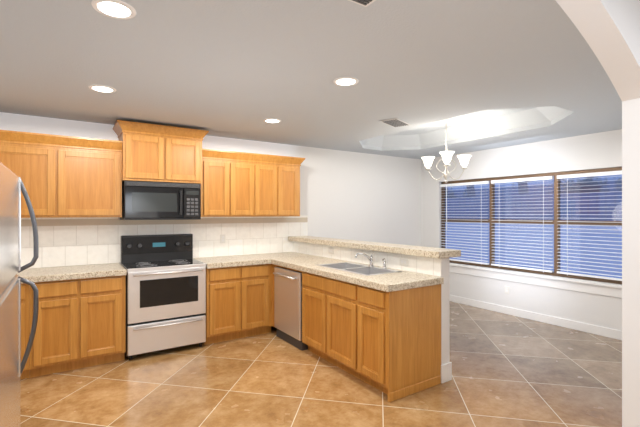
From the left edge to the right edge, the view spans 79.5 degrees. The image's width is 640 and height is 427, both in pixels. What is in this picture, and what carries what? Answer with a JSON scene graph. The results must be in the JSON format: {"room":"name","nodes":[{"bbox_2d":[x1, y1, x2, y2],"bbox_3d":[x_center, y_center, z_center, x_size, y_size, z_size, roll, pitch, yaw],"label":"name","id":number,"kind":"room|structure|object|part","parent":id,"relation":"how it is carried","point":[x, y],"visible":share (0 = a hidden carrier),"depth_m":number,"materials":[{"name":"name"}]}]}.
{"room":"kitchen","nodes":[
{"label":"kitchen","id":0,"kind":"room"},
{"bbox_2d":[0,112,420,268],"bbox_3d":[-0.888,0.250,5.372,6.790,2.500,0.120,0,0,-34],"label":"wall","id":1,"kind":"structure","parent":0,"point":[349,195],"depth_m":6.14,"materials":[{"name":"white paint"}]},
{"bbox_2d":[0,132,67,217],"bbox_3d":[-2.896,-0.353,3.760,0.676,0.786,0.347,0,0,-34],"label":"upper cabinet","id":2,"kind":"object","parent":1,"relation":"attached to","point":[61,176],"depth_m":3.70,"materials":[{"name":"brown wood"}]},
{"bbox_2d":[68,136,123,217],"bbox_3d":[-2.462,-0.353,4.047,0.646,0.786,0.347,0,0,-34],"label":"upper cabinet","id":3,"kind":"object","parent":1,"relation":"attached to","point":[94,182],"depth_m":3.95,"materials":[{"name":"brown wood"}]},
{"bbox_2d":[21,216,292,268],"bbox_3d":[-1.884,0.294,4.635,4.066,0.529,0.010,0,0,-34],"label":"backsplash","id":4,"kind":"structure","parent":1,"relation":"attached to","point":[73,241],"depth_m":4.42,"materials":[{"name":"tile"}]},
{"bbox_2d":[220,234,225,242],"bbox_3d":[-1.267,0.330,5.031,0.070,0.114,0.008,0,0,-34],"label":"electrical outlet","id":5,"kind":"object","parent":4,"relation":"attached to","point":[222,238],"visible":1,"depth_m":5.03,"materials":[{"name":"white plastic"}]},
{"bbox_2d":[116,120,203,183],"bbox_3d":[-1.826,-0.647,4.426,0.830,0.594,0.417,0,0,-34],"label":"upper cabinet","id":6,"kind":"object","parent":1,"relation":"attached to","point":[148,152],"depth_m":4.23,"materials":[{"name":"brown wood"}]},
{"bbox_2d":[120,181,200,219],"bbox_3d":[-1.819,-0.138,4.415,0.800,0.415,0.442,0,0,-34],"label":"microwave","id":7,"kind":"object","parent":6,"relation":"attached to","point":[141,200],"visible":1,"depth_m":4.24,"materials":[{"name":"black plastic"}]},
{"bbox_2d":[201,149,235,216],"bbox_3d":[-1.323,-0.353,4.801,0.420,0.786,0.347,0,0,-34],"label":"upper cabinet","id":8,"kind":"object","parent":1,"relation":"attached to","point":[218,190],"depth_m":4.67,"materials":[{"name":"brown wood"}]},
{"bbox_2d":[236,152,259,215],"bbox_3d":[-1.067,-0.353,4.970,0.465,0.786,0.347,0,0,-34],"label":"upper cabinet","id":9,"kind":"object","parent":1,"relation":"attached to","point":[247,164],"depth_m":4.88,"materials":[{"name":"brown wood"}]},
{"bbox_2d":[260,156,283,215],"bbox_3d":[-0.793,-0.353,5.152,0.464,0.786,0.347,0,0,-34],"label":"upper cabinet","id":10,"kind":"object","parent":1,"relation":"attached to","point":[271,167],"depth_m":5.06,"materials":[{"name":"brown wood"}]},
{"bbox_2d":[284,156,303,215],"bbox_3d":[-0.537,-0.353,5.321,0.422,0.786,0.347,0,0,-34],"label":"upper cabinet","id":11,"kind":"object","parent":1,"relation":"attached to","point":[292,165],"depth_m":5.23,"materials":[{"name":"brown wood"}]},
{"bbox_2d":[0,0,621,158],"bbox_3d":[1.383,-1.150,1.941,6.790,0.300,8.350,0,0,-34],"label":"ceiling","id":12,"kind":"structure","parent":0,"point":[486,74],"depth_m":2.71,"materials":[{"name":"grey paint"}]},
{"bbox_2d":[88,85,115,92],"bbox_3d":[-1.740,-0.996,3.082,0.196,0.008,0.196,0,0,-34],"label":"recessed light","id":13,"kind":"object","parent":12,"relation":"in","point":[103,88],"visible":1,"depth_m":3.06,"materials":[{"name":"white"}]},
{"bbox_2d":[91,0,135,18],"bbox_3d":[-1.003,-0.996,1.878,0.196,0.008,0.196,0,0,-34],"label":"recessed light","id":14,"kind":"object","parent":12,"relation":"in","point":[117,9],"visible":1,"depth_m":1.87,"materials":[{"name":"white"}]},
{"bbox_2d":[263,118,280,122],"bbox_3d":[-0.513,-0.996,4.145,0.196,0.008,0.196,0,0,-34],"label":"recessed light","id":15,"kind":"object","parent":12,"relation":"in","point":[270,120],"visible":1,"depth_m":4.12,"materials":[{"name":"white"}]},
{"bbox_2d":[333,77,358,85],"bbox_3d":[0.196,-0.996,2.912,0.196,0.008,0.196,0,0,-34],"label":"recessed light","id":16,"kind":"object","parent":12,"relation":"in","point":[345,81],"visible":1,"depth_m":2.90,"materials":[{"name":"white"}]},
{"bbox_2d":[348,0,375,6],"bbox_3d":[0.158,-0.994,1.718,0.260,0.011,0.160,0,0,-34],"label":"ceiling vent","id":17,"kind":"object","parent":12,"relation":"in","point":[365,3],"visible":1,"depth_m":1.80,"materials":[{"name":"white metal"}]},
{"bbox_2d":[380,118,410,126],"bbox_3d":[0.832,-0.994,4.232,0.200,0.011,0.360,0,0,36],"label":"ceiling vent","id":18,"kind":"object","parent":12,"relation":"in","point":[395,122],"visible":1,"depth_m":4.20,"materials":[{"name":"white metal"}]},
{"bbox_2d":[421,118,471,182],"bbox_3d":[1.572,-0.790,4.858,0.611,0.820,0.588,0,0,-34],"label":"chandelier","id":19,"kind":"object","parent":12,"relation":"hanging from","point":[446,155],"visible":0.94,"depth_m":4.82,"materials":[{"name":"silver metal"}]},
{"bbox_3d":[1.572,-0.663,4.858,0.611,0.130,0.588,0,0,-33],"label":"lamp shade","id":20,"kind":"part","parent":19,"relation":"part of","materials":[{"name":"white glass"}]},
{"bbox_2d":[20,301,621,426],"bbox_3d":[1.383,1.530,1.941,6.950,0.060,8.510,0,0,-34],"label":"floor","id":21,"kind":"structure","parent":0,"point":[511,371],"depth_m":3.30,"materials":[{"name":"ceramic tile"},{"name":"grout"}]},
{"bbox_2d":[0,163,38,426],"bbox_3d":[-1.708,0.650,1.526,0.927,1.700,0.830,0,0,-34],"label":"fridge","id":22,"kind":"object","parent":21,"relation":"on","point":[12,187],"visible":1,"depth_m":1.75,"materials":[{"name":"silver metal"}]},
{"bbox_2d":[20,284,32,378],"bbox_3d":[-3.089,1.059,3.476,0.777,0.882,0.607,0,0,-34],"label":"base cabinet","id":23,"kind":"object","parent":21,"relation":"on","point":[26,290],"depth_m":3.45,"materials":[{"name":"brown wood"}]},
{"bbox_2d":[33,272,126,376],"bbox_3d":[-2.441,1.059,3.904,0.777,0.882,0.607,0,0,-34],"label":"base cabinet","id":24,"kind":"object","parent":21,"relation":"on","point":[81,323],"depth_m":3.66,"materials":[{"name":"brown wood"}]},
{"bbox_2d":[17,264,124,283],"bbox_3d":[-2.757,0.589,3.681,1.558,0.058,0.631,0,0,-34],"label":"countertop","id":25,"kind":"structure","parent":24,"relation":"on","point":[79,272],"depth_m":3.72,"materials":[{"name":"beige stone"}]},
{"bbox_2d":[121,234,205,359],"bbox_3d":[-1.755,0.875,4.314,0.799,1.250,0.664,0,0,-34],"label":"range","id":26,"kind":"object","parent":21,"relation":"on","point":[166,292],"visible":1,"depth_m":4.13,"materials":[{"name":"silver metal"}]},
{"bbox_2d":[204,264,276,344],"bbox_3d":[-1.065,1.059,4.777,0.843,0.882,0.671,0,0,-34],"label":"base cabinet","id":27,"kind":"object","parent":21,"relation":"on","point":[239,297],"depth_m":4.55,"materials":[{"name":"brown wood"}]},
{"bbox_2d":[193,252,308,267],"bbox_3d":[-0.825,0.589,4.960,1.453,0.058,0.631,0,0,-34],"label":"countertop","id":28,"kind":"structure","parent":27,"relation":"on","point":[222,261],"depth_m":4.69,"materials":[{"name":"beige stone"}]},
{"bbox_2d":[273,266,307,350],"bbox_3d":[-0.151,1.074,4.601,0.672,0.852,0.614,0,0,-34],"label":"dishwasher","id":29,"kind":"object","parent":21,"relation":"on","point":[288,304],"visible":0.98,"depth_m":4.40,"materials":[{"name":"silver metal"}]},
{"bbox_2d":[286,268,316,327],"bbox_3d":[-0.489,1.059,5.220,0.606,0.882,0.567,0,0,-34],"label":"base cabinet","id":30,"kind":"object","parent":21,"relation":"on","point":[309,290],"depth_m":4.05,"materials":[{"name":"brown wood"}]},
{"bbox_2d":[302,253,449,364],"bbox_3d":[0.388,0.946,4.550,0.110,1.108,2.660,0,0,-34],"label":"wall","id":31,"kind":"structure","parent":21,"relation":"on","point":[445,314],"depth_m":3.44,"materials":[{"name":"white paint"}]},
{"bbox_2d":[293,216,440,276],"bbox_3d":[0.347,0.294,4.511,0.030,0.529,2.640,0,0,-34],"label":"backsplash","id":32,"kind":"structure","parent":31,"relation":"attached to","point":[424,265],"depth_m":4.30,"materials":[{"name":"tile"}]},
{"bbox_2d":[328,248,333,253],"bbox_3d":[0.137,0.465,4.803,0.008,0.070,0.114,0,0,-34],"label":"electrical outlet","id":33,"kind":"object","parent":32,"relation":"attached to","point":[331,250],"visible":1,"depth_m":4.79,"materials":[{"name":"white plastic"}]},
{"bbox_2d":[400,258,407,265],"bbox_3d":[0.821,0.475,3.769,0.008,0.070,0.114,0,0,-34],"label":"electrical outlet","id":34,"kind":"object","parent":32,"relation":"attached to","point":[403,262],"visible":1,"depth_m":3.77,"materials":[{"name":"white plastic"}]},
{"bbox_2d":[288,236,460,258],"bbox_3d":[0.406,0.360,4.524,0.310,0.060,2.697,0,0,-34],"label":"bar","id":35,"kind":"object","parent":31,"relation":"on","point":[431,252],"visible":1,"depth_m":3.97,"materials":[{"name":"stone"}]},
{"bbox_2d":[441,362,451,380],"bbox_3d":[0.444,1.420,4.578,0.015,0.160,2.675,0,0,-34],"label":"baseboard","id":36,"kind":"structure","parent":31,"relation":"attached to","point":[446,372],"depth_m":3.43,"materials":[{"name":"white wood"}]},
{"bbox_2d":[357,284,440,401],"bbox_3d":[0.702,1.059,3.401,0.626,0.882,0.398,0,0,-34],"label":"base cabinet","id":37,"kind":"object","parent":21,"relation":"on","point":[377,327],"depth_m":3.22,"materials":[{"name":"brown wood"}]},
{"bbox_2d":[269,256,443,291],"bbox_3d":[0.243,0.589,4.055,0.671,0.058,2.056,0,0,-34],"label":"countertop","id":38,"kind":"structure","parent":37,"relation":"on","point":[388,281],"depth_m":3.48,"materials":[{"name":"beige stone"}]},
{"bbox_2d":[313,260,400,295],"bbox_3d":[0.373,0.655,3.940,0.454,0.198,0.864,0,0,-34],"label":"sink","id":39,"kind":"object","parent":38,"relation":"in","point":[346,266],"depth_m":3.85,"materials":[{"name":"silver metal"}]},
{"bbox_2d":[353,252,373,267],"bbox_3d":[0.464,0.480,3.992,0.256,0.152,0.073,0,0,-34],"label":"faucet","id":40,"kind":"object","parent":38,"relation":"on","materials":[{"name":"silver metal"}]},
{"bbox_2d":[381,258,386,267],"bbox_3d":[0.651,0.504,3.884,0.048,0.103,0.044,0,0,-34],"label":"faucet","id":41,"kind":"object","parent":38,"relation":"on","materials":[{"name":"silver metal"}]},
{"bbox_2d":[421,129,621,330],"bbox_3d":[4.165,0.250,3.782,0.120,2.500,8.110,0,0,-34],"label":"wall","id":42,"kind":"structure","parent":0,"point":[599,150],"depth_m":5.46,"materials":[{"name":"white paint"}]},
{"bbox_2d":[505,286,508,293],"bbox_3d":[2.789,1.140,5.744,0.008,0.114,0.070,0,0,-34],"label":"electrical outlet","id":43,"kind":"object","parent":42,"relation":"attached to","point":[506,289],"visible":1,"depth_m":5.74,"materials":[{"name":"white plastic"}]},
{"bbox_2d":[441,167,621,283],"bbox_3d":[2.961,0.145,5.636,0.056,1.410,2.870,0,0,-34],"label":"window","id":44,"kind":"structure","parent":42,"relation":"in","point":[556,218],"depth_m":5.43,"materials":[{"name":"blue glass"}]},
{"bbox_2d":[440,170,621,280],"bbox_3d":[2.908,0.155,5.600,0.066,1.330,2.846,0,0,-34],"label":"window blinds","id":45,"kind":"object","parent":44,"relation":"attached to","point":[608,173],"visible":0.81,"depth_m":5.36,"materials":[{"name":"white"}]},
{"bbox_2d":[450,295,621,339],"bbox_3d":[3.030,1.445,5.369,0.019,0.110,4.210,0,0,-34],"label":"baseboard","id":46,"kind":"structure","parent":42,"relation":"attached to","point":[598,330],"depth_m":5.29,"materials":[{"name":"white wood"}]},
{"bbox_2d":[450,263,621,297],"bbox_3d":[2.874,0.925,5.578,0.050,0.149,2.970,0,0,-34],"label":"window sill","id":47,"kind":"structure","parent":42,"relation":"attached to","point":[606,289],"depth_m":5.28,"materials":[{"name":"white wood"}]},
{"bbox_2d":[555,0,639,426],"bbox_3d":[1.499,0.250,1.766,6.550,2.500,0.110,0,0,-34],"label":"wall","id":48,"kind":"structure","parent":0,"point":[609,30],"depth_m":1.70,"materials":[{"name":"white paint"}]},
{"label":"outside","id":49,"kind":"structure","parent":0,"visible":0},
{"bbox_2d":[445,175,621,277],"bbox_3d":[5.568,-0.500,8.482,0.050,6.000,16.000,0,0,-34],"label":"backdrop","id":50,"kind":"structure","parent":49,"point":[539,209],"depth_m":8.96,"materials":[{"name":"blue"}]},
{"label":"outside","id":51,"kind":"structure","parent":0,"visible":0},
{"bbox_2d":[466,181,529,196],"bbox_3d":[4.387,-1.716,7.604,1.963,2.666,6.251,0,0,-34],"label":"trees","id":52,"kind":"object","parent":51,"point":[520,187],"depth_m":7.66,"materials":[{"name":"blue plant"}]}
]}

